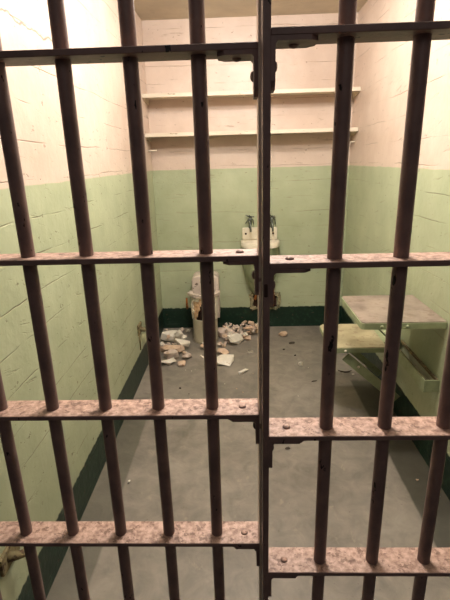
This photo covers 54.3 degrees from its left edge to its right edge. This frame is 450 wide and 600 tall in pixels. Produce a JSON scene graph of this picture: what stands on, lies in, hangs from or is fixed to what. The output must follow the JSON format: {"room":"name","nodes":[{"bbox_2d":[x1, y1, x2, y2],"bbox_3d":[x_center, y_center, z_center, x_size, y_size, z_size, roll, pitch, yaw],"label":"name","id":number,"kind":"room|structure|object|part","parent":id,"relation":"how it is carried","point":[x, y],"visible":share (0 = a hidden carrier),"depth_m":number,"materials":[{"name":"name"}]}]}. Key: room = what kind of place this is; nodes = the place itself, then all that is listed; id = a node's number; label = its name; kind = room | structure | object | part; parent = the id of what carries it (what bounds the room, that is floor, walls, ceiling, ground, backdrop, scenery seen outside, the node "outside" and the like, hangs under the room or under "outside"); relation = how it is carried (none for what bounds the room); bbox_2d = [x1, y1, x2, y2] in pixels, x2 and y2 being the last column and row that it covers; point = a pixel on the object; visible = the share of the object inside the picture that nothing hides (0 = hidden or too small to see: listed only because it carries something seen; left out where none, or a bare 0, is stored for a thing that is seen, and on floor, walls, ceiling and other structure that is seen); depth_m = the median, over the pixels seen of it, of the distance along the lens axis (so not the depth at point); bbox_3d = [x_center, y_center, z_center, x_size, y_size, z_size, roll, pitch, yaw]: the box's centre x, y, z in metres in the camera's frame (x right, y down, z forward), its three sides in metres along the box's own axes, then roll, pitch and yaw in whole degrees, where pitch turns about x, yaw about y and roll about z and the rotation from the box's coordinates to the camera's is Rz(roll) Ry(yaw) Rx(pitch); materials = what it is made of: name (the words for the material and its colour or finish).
{"room":"prison interior","nodes":[
{"label":"prison interior","id":0,"kind":"room"},
{"bbox_2d":[0,0,163,599],"bbox_3d":[-0.727,-0.501,2.360,0.200,2.461,3.112,-1,18,2],"label":"wall","id":1,"kind":"structure","parent":0,"point":[99,88],"depth_m":1.76,"materials":[{"name":"paint"}]},
{"bbox_2d":[0,546,24,576],"bbox_3d":[-0.616,0.750,1.291,0.056,0.060,0.100,-1,18,2],"label":"bracket","id":2,"kind":"object","parent":1,"relation":"attached to","point":[10,554],"visible":0.71,"depth_m":1.27,"materials":[{"name":"metal"}]},
{"bbox_3d":[-0.611,0.749,1.298,0.070,0.037,0.036,-16,22,-37],"label":"bracket arm","id":3,"kind":"part","parent":2,"relation":"part of"},
{"bbox_2d":[137,321,145,349],"bbox_3d":[-0.556,0.243,3.038,0.077,0.184,0.108,-1,18,2],"label":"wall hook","id":4,"kind":"object","parent":1,"relation":"attached to","point":[140,328],"visible":0.78,"depth_m":3.00,"materials":[{"name":"metal"}]},
{"bbox_3d":[-0.589,0.196,3.019,0.015,0.075,0.100,-1,18,2],"label":"wall plate","id":5,"kind":"part","parent":4,"relation":"part of","materials":[{"name":"metal"}]},
{"bbox_2d":[46,326,449,599],"bbox_3d":[0.175,1.011,1.754,4.200,0.100,5.136,-1,18,2],"label":"floor","id":6,"kind":"structure","parent":0,"point":[293,393],"depth_m":2.04,"materials":[{"name":"concrete"}]},
{"bbox_2d":[0,0,261,599],"bbox_3d":[-0.294,-0.041,0.897,0.742,2.440,0.070,-1,18,2],"label":"bars","id":7,"kind":"object","parent":6,"relation":"in","point":[120,533],"visible":1,"depth_m":0.91,"materials":[{"name":"brown metal"}]},
{"bbox_2d":[161,358,175,364],"bbox_3d":[-0.425,0.466,3.292,0.118,0.036,0.072,-4,18,-7],"label":"shard","id":8,"kind":"object","parent":6,"relation":"on","point":[168,361],"visible":0.91,"depth_m":3.28},
{"bbox_2d":[164,349,178,358],"bbox_3d":[-0.408,0.417,3.388,0.123,0.070,0.056,3,18,14],"label":"shard","id":9,"kind":"object","parent":6,"relation":"on","point":[173,353],"visible":0.93,"depth_m":3.37,"materials":[{"name":"paint"}]},
{"bbox_2d":[160,345,184,351],"bbox_3d":[-0.421,0.387,3.477,0.210,0.074,0.097,4,18,17],"label":"slab","id":10,"kind":"object","parent":6,"relation":"on","point":[179,348],"visible":0.91,"depth_m":3.45,"materials":[{"name":"beige concrete"}]},
{"bbox_2d":[174,338,189,346],"bbox_3d":[-0.344,0.339,3.523,0.089,0.085,0.114,12,22,37],"label":"shard","id":11,"kind":"object","parent":10,"relation":"on","point":[178,341],"visible":1,"depth_m":3.50},
{"bbox_2d":[161,330,186,341],"bbox_3d":[-0.424,0.307,3.702,0.219,0.089,0.096,2,18,13],"label":"slab","id":12,"kind":"object","parent":6,"relation":"on","point":[164,334],"visible":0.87,"depth_m":3.67,"materials":[{"name":"grey concrete"}]},
{"bbox_2d":[174,330,182,337],"bbox_3d":[-0.376,0.280,3.621,0.072,0.070,0.092,10,21,31],"label":"shard","id":13,"kind":"object","parent":12,"relation":"on","point":[179,334],"visible":1,"depth_m":3.59},
{"bbox_2d":[178,360,185,365],"bbox_3d":[-0.323,0.472,3.268,0.059,0.034,0.054,-1,18,2],"label":"shard","id":14,"kind":"object","parent":6,"relation":"on","point":[183,362],"visible":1,"depth_m":3.25},
{"bbox_2d":[182,352,191,357],"bbox_3d":[-0.293,0.428,3.378,0.074,0.049,0.079,-1,18,2],"label":"shard","id":15,"kind":"object","parent":6,"relation":"on","point":[187,355],"visible":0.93,"depth_m":3.36,"materials":[{"name":"paint"}]},
{"bbox_2d":[187,271,219,343],"bbox_3d":[-0.168,0.061,3.732,0.270,0.527,0.409,-1,18,2],"label":"toilet","id":16,"kind":"object","parent":6,"relation":"on","point":[195,294],"visible":0.58,"depth_m":3.64,"materials":[{"name":"beige ceramic"}]},
{"bbox_3d":[-0.172,0.068,3.582,0.176,0.207,0.060,-1,18,2],"label":"bowl","id":17,"kind":"part","parent":16,"relation":"part of","materials":[{"name":"beige ceramic"}]},
{"bbox_3d":[-0.163,-0.046,3.822,0.230,0.378,0.170,-1,18,2],"label":"plate","id":18,"kind":"part","parent":16,"relation":"part of","materials":[{"name":"ceramic"}]},
{"bbox_2d":[218,348,228,353],"bbox_3d":[-0.012,0.406,3.416,0.102,0.052,0.063,12,22,36],"label":"shard","id":19,"kind":"object","parent":6,"relation":"on","point":[220,350],"visible":0.81,"depth_m":3.40},
{"bbox_2d":[217,354,233,365],"bbox_3d":[-0.003,0.447,3.282,0.140,0.055,0.125,-1,18,2],"label":"shard","id":20,"kind":"object","parent":6,"relation":"on","point":[223,359],"visible":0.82,"depth_m":3.26},
{"bbox_2d":[218,327,235,337],"bbox_3d":[0.022,0.281,3.774,0.181,0.072,0.100,-1,18,2],"label":"shard","id":21,"kind":"object","parent":6,"relation":"on","point":[221,331],"visible":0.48,"depth_m":3.74,"materials":[{"name":"paint"}]},
{"bbox_2d":[227,333,242,343],"bbox_3d":[0.084,0.319,3.620,0.069,0.090,0.144,13,23,38],"label":"shard","id":22,"kind":"object","parent":6,"relation":"on","point":[236,338],"visible":1,"depth_m":3.60},
{"bbox_2d":[279,331,286,336],"bbox_3d":[0.502,0.292,3.748,0.082,0.041,0.042,-7,18,-16],"label":"shard","id":23,"kind":"object","parent":6,"relation":"on","point":[282,333],"visible":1,"depth_m":3.73},
{"bbox_2d":[142,12,357,327],"bbox_3d":[0.213,-0.959,3.716,1.603,2.461,0.200,-1,18,2],"label":"wall","id":24,"kind":"structure","parent":0,"point":[300,163],"depth_m":3.57,"materials":[{"name":"paint"}]},
{"bbox_2d":[142,87,360,104],"bbox_3d":[0.190,-1.540,3.313,1.601,0.053,0.213,-1,18,2],"label":"wall shelf","id":25,"kind":"object","parent":24,"relation":"attached to","point":[355,90],"visible":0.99,"depth_m":3.23,"materials":[{"name":"beige paint"}]},
{"bbox_2d":[145,127,357,141],"bbox_3d":[0.197,-1.279,3.397,1.601,0.053,0.213,-1,18,2],"label":"wall shelf","id":26,"kind":"object","parent":24,"relation":"attached to","point":[353,130],"visible":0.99,"depth_m":3.29,"materials":[{"name":"beige paint"}]},
{"bbox_2d":[242,227,276,239],"bbox_3d":[0.294,-0.565,3.716,0.296,0.104,0.034,-1,18,2],"label":"backsplash","id":27,"kind":"structure","parent":24,"relation":"attached to","point":[252,235],"depth_m":3.70,"materials":[{"name":"beige ceramic"}]},
{"bbox_2d":[241,214,279,293],"bbox_3d":[0.296,-0.360,3.668,0.326,0.696,0.250,-1,18,2],"label":"sink","id":28,"kind":"object","parent":24,"relation":"attached to","point":[249,234],"visible":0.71,"depth_m":3.69,"materials":[{"name":"beige ceramic"}]},
{"bbox_2d":[245,214,253,231],"bbox_3d":[0.207,-0.642,3.651,0.076,0.139,0.109,-1,18,2],"label":"tap","id":29,"kind":"object","parent":28,"relation":"on","point":[247,229],"depth_m":3.66,"materials":[{"name":"grey metal"}]},
{"bbox_2d":[241,239,279,248],"bbox_3d":[0.294,-0.429,3.646,0.326,0.110,0.250,-1,18,2],"label":"basin","id":30,"kind":"object","parent":28,"relation":"in","point":[245,243],"depth_m":3.58,"materials":[{"name":"beige ceramic"}]},
{"bbox_2d":[270,214,275,231],"bbox_3d":[0.388,-0.646,3.642,0.073,0.141,0.104,-1,18,2],"label":"tap","id":31,"kind":"object","parent":28,"relation":"on","point":[272,229],"depth_m":3.65,"materials":[{"name":"grey metal"}]},
{"bbox_2d":[249,292,280,309],"bbox_3d":[0.353,-0.021,3.868,0.289,0.249,0.080,-1,18,2],"label":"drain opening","id":32,"kind":"object","parent":24,"relation":"attached to","point":[253,298],"visible":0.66,"depth_m":3.90,"materials":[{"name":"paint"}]},
{"bbox_2d":[134,0,367,20],"bbox_3d":[0.140,-1.760,1.933,2.003,0.150,3.112,-1,18,2],"label":"ceiling","id":33,"kind":"structure","parent":0,"point":[145,9],"depth_m":3.06,"materials":[{"name":"paint"}]},
{"bbox_2d":[261,0,449,599],"bbox_3d":[0.499,-0.036,0.811,0.860,2.440,0.072,-1,18,2],"label":"door","id":34,"kind":"structure","parent":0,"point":[319,561],"depth_m":0.83,"materials":[{"name":"brown metal"}]},
{"bbox_2d":[340,0,449,500],"bbox_3d":[1.075,-0.531,2.300,0.200,2.461,3.112,-1,18,2],"label":"wall","id":35,"kind":"structure","parent":0,"point":[382,69],"depth_m":2.44,"materials":[{"name":"paint"}]},
{"bbox_2d":[320,324,399,400],"bbox_3d":[0.796,0.370,2.613,0.414,0.349,0.376,-1,18,2],"label":"folding stool","id":36,"kind":"object","parent":35,"relation":"attached to","point":[354,340],"visible":0.74,"depth_m":2.47,"materials":[{"name":"green paint"}]},
{"bbox_3d":[0.739,0.206,2.566,0.301,0.004,0.362,-1,18,2],"label":"seat","id":37,"kind":"part","parent":36,"relation":"part of","materials":[{"name":"metal"}]},
{"bbox_2d":[341,295,446,391],"bbox_3d":[0.796,0.190,2.195,0.373,0.345,0.493,-1,18,2],"label":"folding table","id":38,"kind":"object","parent":35,"relation":"attached to","point":[369,312],"visible":0.91,"depth_m":2.05,"materials":[{"name":"green paint"}]},
{"bbox_3d":[0.955,0.308,2.232,0.062,0.030,0.471,-1,18,2],"label":"slot rail","id":39,"kind":"part","parent":38,"relation":"part of","materials":[{"name":"green metal"}]}
]}

